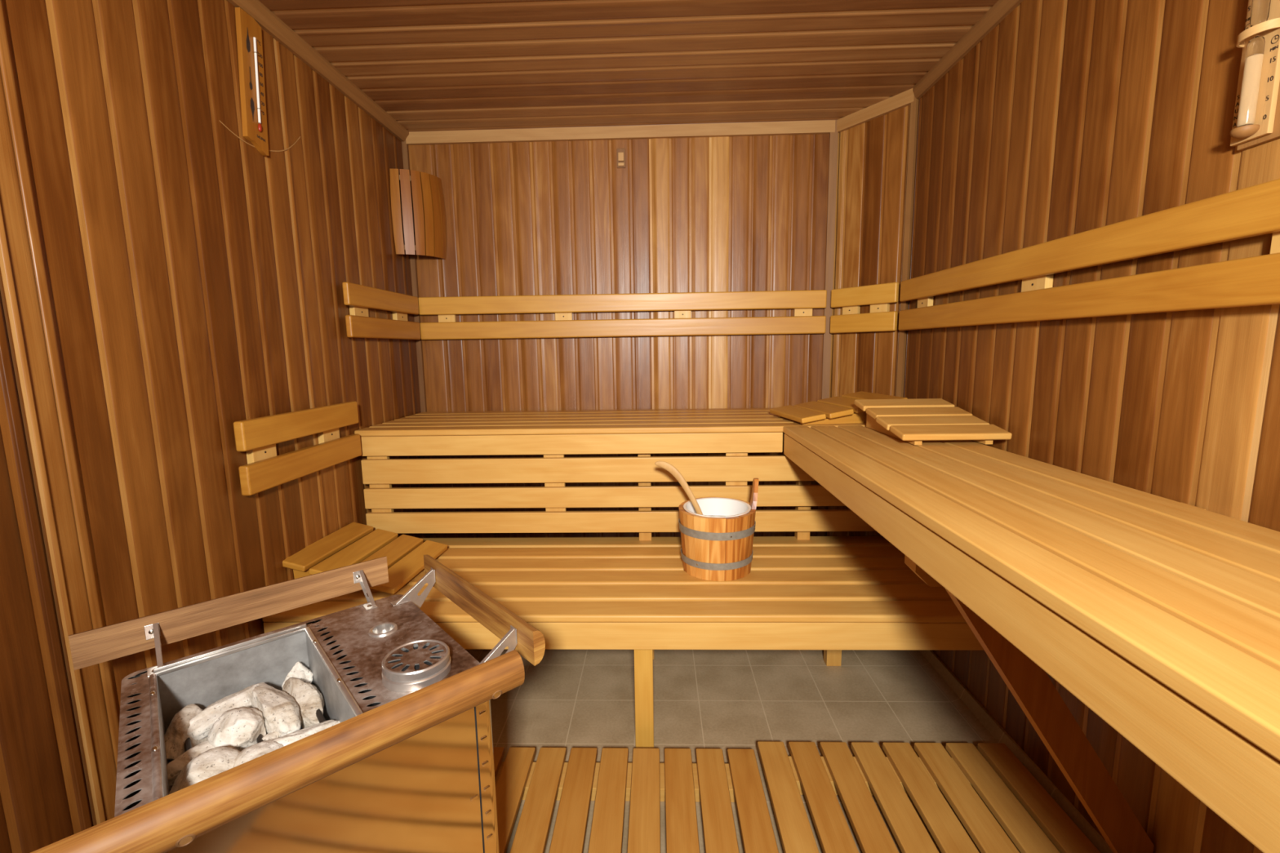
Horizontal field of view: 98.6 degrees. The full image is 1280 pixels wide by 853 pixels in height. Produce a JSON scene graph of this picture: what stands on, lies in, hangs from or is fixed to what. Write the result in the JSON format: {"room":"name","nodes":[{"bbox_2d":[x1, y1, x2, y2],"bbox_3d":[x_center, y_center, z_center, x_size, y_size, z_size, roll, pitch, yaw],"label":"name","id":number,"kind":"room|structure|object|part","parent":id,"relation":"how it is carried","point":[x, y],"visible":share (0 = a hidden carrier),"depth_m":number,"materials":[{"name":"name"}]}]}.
{"room":"sauna","nodes":[
{"label":"sauna","id":0,"kind":"room"},
{"bbox_2d":[0,0,430,852],"bbox_3d":[-1.092,0.036,0.568,0.051,2.065,3.950,-1,8,2],"label":"wall","id":1,"kind":"structure","parent":0,"point":[169,282],"depth_m":1.18,"materials":[{"name":"brown wood"}]},
{"bbox_2d":[0,274,96,826],"bbox_3d":[-1.058,-0.018,0.944,0.004,2.065,0.003,-1,8,2],"label":"trim","id":2,"kind":"structure","parent":1,"relation":"attached to","point":[2,293],"depth_m":0.97,"materials":[{"name":"brown wood"}]},
{"bbox_2d":[235,7,268,155],"bbox_3d":[-1.037,-0.920,1.480,0.023,0.349,0.100,-1,8,2],"label":"thermometer","id":3,"kind":"object","parent":1,"relation":"attached to","point":[249,34],"visible":1,"depth_m":1.47,"materials":[{"name":"brown wood"}]},
{"bbox_3d":[-1.030,-0.810,1.491,0.009,0.022,0.011,-1,4,2],"label":"bulb","id":4,"kind":"part","parent":3,"relation":"part of","materials":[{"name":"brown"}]},
{"bbox_2d":[233,401,361,495],"bbox_3d":[-1.010,0.045,1.658,0.046,0.192,0.540,-1,8,2],"label":"wall rail","id":5,"kind":"object","parent":1,"relation":"attached to","point":[264,469],"visible":1,"depth_m":1.57,"materials":[{"name":"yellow wood"}]},
{"bbox_2d":[227,0,408,141],"bbox_3d":[-1.065,-0.967,0.424,0.036,0.038,3.950,-1,8,2],"label":"trim","id":6,"kind":"structure","parent":1,"relation":"attached to","point":[269,22],"depth_m":1.73,"materials":[{"name":"brown wood"}]},
{"bbox_2d":[342,281,420,339],"bbox_3d":[-1.002,-0.438,2.154,0.042,0.186,0.558,-1,8,2],"label":"wall rail","id":7,"kind":"object","parent":1,"relation":"attached to","point":[360,298],"visible":1,"depth_m":2.07,"materials":[{"name":"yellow wood"}]},
{"bbox_2d":[408,133,829,537],"bbox_3d":[-0.079,-0.256,2.517,1.860,2.065,0.051,-1,8,2],"label":"wall","id":8,"kind":"structure","parent":0,"point":[725,213],"depth_m":2.42,"materials":[{"name":"brown wood"}]},
{"bbox_2d":[389,168,446,259],"bbox_3d":[-0.936,-0.897,2.339,0.164,0.338,0.164,-1,8,2],"label":"lamp","id":9,"kind":"object","parent":8,"relation":"attached to","point":[433,215],"visible":1,"depth_m":2.30,"materials":[{"name":"brown wood"}]},
{"bbox_2d":[401,140,435,537],"bbox_3d":[-0.998,-0.227,2.515,0.022,2.035,0.014,-1,8,2],"label":"trim","id":10,"kind":"structure","parent":8,"relation":"attached to","point":[405,146],"depth_m":2.48,"materials":[{"name":"brown wood"}]},
{"bbox_2d":[405,120,835,145],"bbox_3d":[-0.087,-1.250,2.342,1.837,0.048,0.018,-1,8,2],"label":"trim","id":11,"kind":"structure","parent":8,"relation":"attached to","point":[824,126],"depth_m":2.33,"materials":[{"name":"brown wood"}]},
{"bbox_2d":[617,148,625,168],"bbox_3d":[-0.081,-1.150,2.354,0.036,0.078,0.020,-1,8,2],"label":"wall block","id":12,"kind":"object","parent":8,"relation":"attached to","point":[620,152],"visible":1,"depth_m":2.35,"materials":[{"name":"brown wood"}]},
{"bbox_2d":[417,289,826,339],"bbox_3d":[-0.085,-0.492,2.437,1.792,0.186,0.042,-1,8,2],"label":"wall rail","id":13,"kind":"object","parent":8,"relation":"attached to","point":[802,303],"visible":1,"depth_m":2.42,"materials":[{"name":"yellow wood"}]},
{"bbox_2d":[817,120,838,536],"bbox_3d":[0.831,-0.261,2.455,0.034,2.065,0.016,0,8,8],"label":"trim","id":14,"kind":"structure","parent":8,"relation":"attached to","point":[833,159],"depth_m":2.38,"materials":[{"name":"brown wood"}]},
{"bbox_2d":[258,0,998,132],"bbox_3d":[-0.054,-1.023,0.396,2.120,0.051,3.970,-1,8,2],"label":"ceiling","id":15,"kind":"structure","parent":0,"point":[432,65],"depth_m":1.77,"materials":[{"name":"brown wood"}]},
{"bbox_2d":[464,648,1058,852],"bbox_3d":[-0.022,1.077,0.685,2.160,0.060,4.050,-1,8,2],"label":"floor","id":16,"kind":"structure","parent":0,"point":[724,700],"depth_m":1.75,"materials":[{"name":"beige tile"}]},
{"bbox_2d":[30,554,545,852],"bbox_3d":[-0.557,0.677,0.944,0.632,0.674,0.575,-8,11,-41],"label":"heater","id":17,"kind":"object","parent":16,"relation":"on","point":[407,764],"visible":0.93,"depth_m":0.86,"materials":[{"name":"wood"}]},
{"bbox_2d":[164,703,207,759],"bbox_3d":[-0.748,0.509,0.913,0.061,0.072,0.124,-5,9,-24],"label":"stone","id":18,"kind":"object","parent":17,"relation":"in","point":[175,735],"visible":0.57,"depth_m":0.89,"materials":[{"name":"beige stone"}]},
{"bbox_2d":[175,834,195,847],"bbox_3d":[-0.487,0.444,0.591,0.017,0.017,0.002,-8,28,-41],"label":"plug","id":19,"kind":"object","parent":17,"relation":"on","point":[193,836],"depth_m":0.59,"materials":[{"name":"brown wood"}]},
{"bbox_2d":[166,739,213,788],"bbox_3d":[-0.684,0.526,0.855,0.103,0.062,0.071,-5,9,-24],"label":"stone","id":20,"kind":"object","parent":17,"relation":"in","point":[174,768],"visible":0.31,"depth_m":0.83,"materials":[{"name":"beige stone"}]},
{"bbox_2d":[168,746,240,794],"bbox_3d":[-0.628,0.517,0.797,0.111,0.077,0.081,-7,10,-35],"label":"stone","id":21,"kind":"object","parent":17,"relation":"in","point":[213,762],"visible":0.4,"depth_m":0.79,"materials":[{"name":"beige stone"}]},
{"bbox_2d":[186,682,265,740],"bbox_3d":[-0.714,0.495,0.943,0.069,0.064,0.140,3,9,28],"label":"stone","id":22,"kind":"object","parent":17,"relation":"in","point":[199,728],"visible":0.62,"depth_m":0.92,"materials":[{"name":"beige stone"}]},
{"bbox_3d":[-0.766,0.350,1.090,0.504,0.061,0.018,-8,11,-41],"label":"guard rail","id":23,"kind":"part","parent":17,"relation":"part of","materials":[{"name":"brown wood"}]},
{"bbox_2d":[207,706,266,751],"bbox_3d":[-0.649,0.491,0.887,0.084,0.065,0.072,5,10,38],"label":"stone","id":24,"kind":"object","parent":17,"relation":"in","point":[238,728],"visible":0.84,"depth_m":0.87,"materials":[{"name":"beige stone"}]},
{"bbox_2d":[232,739,284,768],"bbox_3d":[-0.577,0.510,0.829,0.082,0.056,0.077,-6,9,-30],"label":"stone","id":25,"kind":"object","parent":17,"relation":"in","point":[256,750],"visible":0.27,"depth_m":0.82,"materials":[{"name":"beige stone"}]},
{"bbox_2d":[262,731,279,741],"bbox_3d":[-0.599,0.518,0.888,0.039,0.043,0.042,-4,9,-21],"label":"stone","id":26,"kind":"object","parent":17,"relation":"in","point":[273,735],"visible":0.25,"depth_m":0.89,"materials":[{"name":"beige stone"}]},
{"bbox_2d":[250,683,301,737],"bbox_3d":[-0.625,0.486,0.944,0.145,0.058,0.053,5,10,35],"label":"stone","id":27,"kind":"object","parent":17,"relation":"in","point":[280,711],"visible":0.87,"depth_m":0.92,"materials":[{"name":"beige stone"}]},
{"bbox_3d":[-0.400,0.414,0.680,0.570,0.057,0.027,-8,11,-41],"label":"guard rail","id":28,"kind":"part","parent":17,"relation":"part of","materials":[{"name":"brown wood"}]},
{"bbox_3d":[-0.555,0.414,0.915,0.456,0.001,0.430,-8,11,-41],"label":"plate","id":29,"kind":"part","parent":17,"relation":"part of","materials":[{"name":"metal"}]},
{"bbox_2d":[281,662,313,688],"bbox_3d":[-0.646,0.482,1.040,0.049,0.075,0.048,-2,8,-8],"label":"stone","id":30,"kind":"object","parent":17,"relation":"in","point":[300,671],"visible":0.56,"depth_m":1.03,"materials":[{"name":"beige stone"}]},
{"bbox_2d":[282,677,324,728],"bbox_3d":[-0.595,0.488,0.980,0.136,0.060,0.049,7,11,43],"label":"stone","id":31,"kind":"object","parent":17,"relation":"in","point":[308,699],"visible":0.72,"depth_m":0.96,"materials":[{"name":"beige stone"}]},
{"bbox_2d":[273,720,339,746],"bbox_3d":[-0.541,0.504,0.871,0.128,0.048,0.050,-9,11,-44],"label":"stone","id":32,"kind":"object","parent":17,"relation":"in","point":[288,739],"visible":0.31,"depth_m":0.87,"materials":[{"name":"beige stone"}]},
{"bbox_3d":[-0.551,0.648,0.948,0.452,0.471,0.426,-8,11,-41],"label":"casing","id":33,"kind":"part","parent":17,"relation":"part of","materials":[{"name":"silver metal"}]},
{"bbox_2d":[368,622,398,637],"bbox_3d":[-0.494,0.397,1.060,0.052,0.018,0.052,-8,11,-41],"label":"cup","id":34,"kind":"object","parent":17,"relation":"on","point":[378,629],"depth_m":1.06,"materials":[{"name":"metal"}]},
{"bbox_3d":[-0.327,0.345,1.094,0.022,0.061,0.475,-8,11,-41],"label":"guard rail","id":35,"kind":"part","parent":17,"relation":"part of","materials":[{"name":"brown wood"}]},
{"bbox_2d":[492,689,502,699],"bbox_3d":[-0.216,0.406,0.833,0.017,0.017,0.002,-8,28,-42],"label":"plug","id":36,"kind":"object","parent":17,"relation":"on","point":[500,691],"depth_m":0.83,"materials":[{"name":"brown wood"}]},
{"bbox_2d":[360,453,875,540],"bbox_3d":[0.015,0.468,2.030,2.017,0.754,0.083,-1,8,2],"label":"skirt","id":37,"kind":"object","parent":16,"relation":"on","point":[735,469],"visible":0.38,"depth_m":1.96,"materials":[{"name":"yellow wood"}]},
{"bbox_2d":[354,408,866,456],"bbox_3d":[0.008,0.009,2.218,2.032,0.094,0.588,-1,8,2],"label":"bench","id":38,"kind":"object","parent":37,"relation":"on","point":[716,430],"visible":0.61,"depth_m":1.95,"materials":[{"name":"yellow wood"}]},
{"bbox_2d":[769,391,907,425],"bbox_3d":[0.724,-0.071,2.050,0.385,0.089,0.316,-2,8,-7],"label":"headrest cover","id":39,"kind":"object","parent":38,"relation":"on","point":[834,410],"visible":0.8,"depth_m":1.98,"materials":[{"name":"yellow wood"}]},
{"bbox_3d":[0.021,0.465,2.051,0.046,0.754,0.040,-1,8,2],"label":"support post","id":40,"kind":"part","parent":37,"relation":"part of","materials":[{"name":"brown wood"}]},
{"bbox_3d":[0.598,0.459,2.033,0.046,0.754,0.040,-1,8,2],"label":"support post","id":41,"kind":"part","parent":37,"relation":"part of","materials":[{"name":"brown wood"}]},
{"bbox_2d":[262,536,984,748],"bbox_3d":[0.008,0.671,1.791,2.044,0.432,0.616,-1,8,2],"label":"bench","id":42,"kind":"object","parent":16,"relation":"on","point":[831,594],"visible":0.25,"depth_m":1.55,"materials":[{"name":"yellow wood"}]},
{"bbox_2d":[282,522,447,594],"bbox_3d":[-0.858,0.415,1.760,0.345,0.108,0.364,0,8,5],"label":"headrest cover","id":43,"kind":"object","parent":42,"relation":"on","point":[405,553],"visible":0.8,"depth_m":1.74,"materials":[{"name":"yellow wood"}]},
{"bbox_3d":[0.012,0.760,1.553,0.052,0.321,0.030,-1,8,2],"label":"leg","id":44,"kind":"part","parent":42,"relation":"part of","materials":[{"name":"brown wood"}]},
{"bbox_2d":[678,478,758,581],"bbox_3d":[0.247,0.308,1.747,0.249,0.290,0.243,1,8,14],"label":"bucket","id":45,"kind":"object","parent":42,"relation":"on","point":[717,544],"visible":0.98,"depth_m":1.66,"materials":[{"name":"brown wood"}]},
{"bbox_2d":[654,461,702,515],"bbox_3d":[0.155,0.267,1.731,0.215,0.315,0.076,-1,8,2],"label":"ladle","id":46,"kind":"object","parent":45,"relation":"in","point":[672,469],"visible":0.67,"depth_m":1.73,"materials":[{"name":"brown wood"}]},
{"bbox_3d":[0.689,0.693,1.958,0.052,0.321,0.040,-1,8,2],"label":"leg","id":47,"kind":"part","parent":42,"relation":"part of","materials":[{"name":"brown wood"}]},
{"bbox_2d":[493,746,778,852],"bbox_3d":[-0.085,0.989,0.890,0.750,0.057,1.237,-1,8,2],"label":"floor duckboard","id":48,"kind":"structure","parent":16,"relation":"on","point":[646,782],"depth_m":1.32,"materials":[{"name":"brown wood"}]},
{"bbox_2d":[757,741,1100,852],"bbox_3d":[0.635,0.978,0.879,0.665,0.060,1.262,-1,8,2],"label":"floor duckboard","id":49,"kind":"structure","parent":16,"relation":"on","point":[997,776],"depth_m":1.30,"materials":[{"name":"brown wood"}]},
{"bbox_2d":[782,425,1279,852],"bbox_3d":[0.720,0.639,0.321,0.536,0.830,3.297,-1,8,2],"label":"bench","id":50,"kind":"object","parent":16,"relation":"on","point":[1161,615],"visible":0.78,"depth_m":0.70,"materials":[{"name":"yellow wood"}]},
{"bbox_2d":[854,398,1012,444],"bbox_3d":[0.861,-0.020,1.667,0.296,0.092,0.385,-1,8,2],"label":"headrest cover","id":51,"kind":"object","parent":50,"relation":"on","point":[913,421],"visible":1,"depth_m":1.61,"materials":[{"name":"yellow wood"}]},
{"bbox_2d":[824,104,910,536],"bbox_3d":[0.964,-0.245,2.328,0.051,2.065,0.359,-6,10,-32],"label":"wall","id":52,"kind":"structure","parent":0,"point":[872,164],"depth_m":2.25,"materials":[{"name":"brown wood"}]},
{"bbox_2d":[830,282,898,333],"bbox_3d":[0.923,-0.483,2.268,0.042,0.186,0.305,-6,10,-32],"label":"wall rail","id":53,"kind":"object","parent":52,"relation":"attached to","point":[879,296],"visible":1,"depth_m":2.24,"materials":[{"name":"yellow wood"}]},
{"bbox_2d":[836,88,914,133],"bbox_3d":[0.920,-1.241,2.171,0.016,0.048,0.343,-6,10,-32],"label":"trim","id":54,"kind":"structure","parent":52,"relation":"attached to","point":[902,100],"depth_m":2.15,"materials":[{"name":"brown wood"}]},
{"bbox_2d":[896,94,918,397],"bbox_3d":[1.029,-0.224,2.171,0.014,2.065,0.022,-6,10,-32],"label":"trim","id":55,"kind":"structure","parent":52,"relation":"attached to","point":[914,105],"depth_m":2.09,"materials":[{"name":"brown wood"}]},
{"bbox_2d":[902,0,1279,852],"bbox_3d":[1.012,0.034,0.361,0.051,2.065,3.666,-1,8,2],"label":"wall","id":56,"kind":"structure","parent":0,"point":[1068,117],"depth_m":1.19,"materials":[{"name":"brown wood"}]},
{"bbox_2d":[913,0,1023,98],"bbox_3d":[0.960,-0.966,0.213,0.024,0.042,3.650,-1,8,2],"label":"trim","id":57,"kind":"structure","parent":56,"relation":"attached to","point":[1001,9],"depth_m":1.68,"materials":[{"name":"brown wood"}]},
{"bbox_2d":[908,649,1113,852],"bbox_3d":[0.980,1.035,0.497,0.045,0.045,3.650,-1,8,2],"label":"baseboard","id":58,"kind":"structure","parent":56,"relation":"attached to","point":[977,716],"depth_m":1.61,"materials":[{"name":"brown wood"}]},
{"bbox_2d":[898,178,1279,330],"bbox_3d":[0.975,-0.268,0.751,0.042,0.186,2.750,-1,8,2],"label":"wall rail","id":59,"kind":"object","parent":56,"relation":"attached to","point":[1253,211],"visible":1,"depth_m":1.09,"materials":[{"name":"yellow wood"}]},
{"bbox_2d":[1229,0,1279,150],"bbox_3d":[0.974,-0.615,0.846,0.050,0.332,0.095,-1,8,2],"label":"timer","id":60,"kind":"object","parent":56,"relation":"attached to","point":[1256,117],"visible":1,"depth_m":0.86,"materials":[{"name":"brown wood"}]},
{"bbox_3d":[0.967,-0.545,0.871,0.020,0.134,0.020,-1,8,2],"label":"glass bulb","id":61,"kind":"part","parent":60,"relation":"part of","materials":[{"name":"white"}]},
{"bbox_3d":[0.965,-0.689,0.851,0.020,0.134,0.020,-1,8,2],"label":"glass bulb","id":62,"kind":"part","parent":60,"relation":"part of","materials":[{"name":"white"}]}
]}

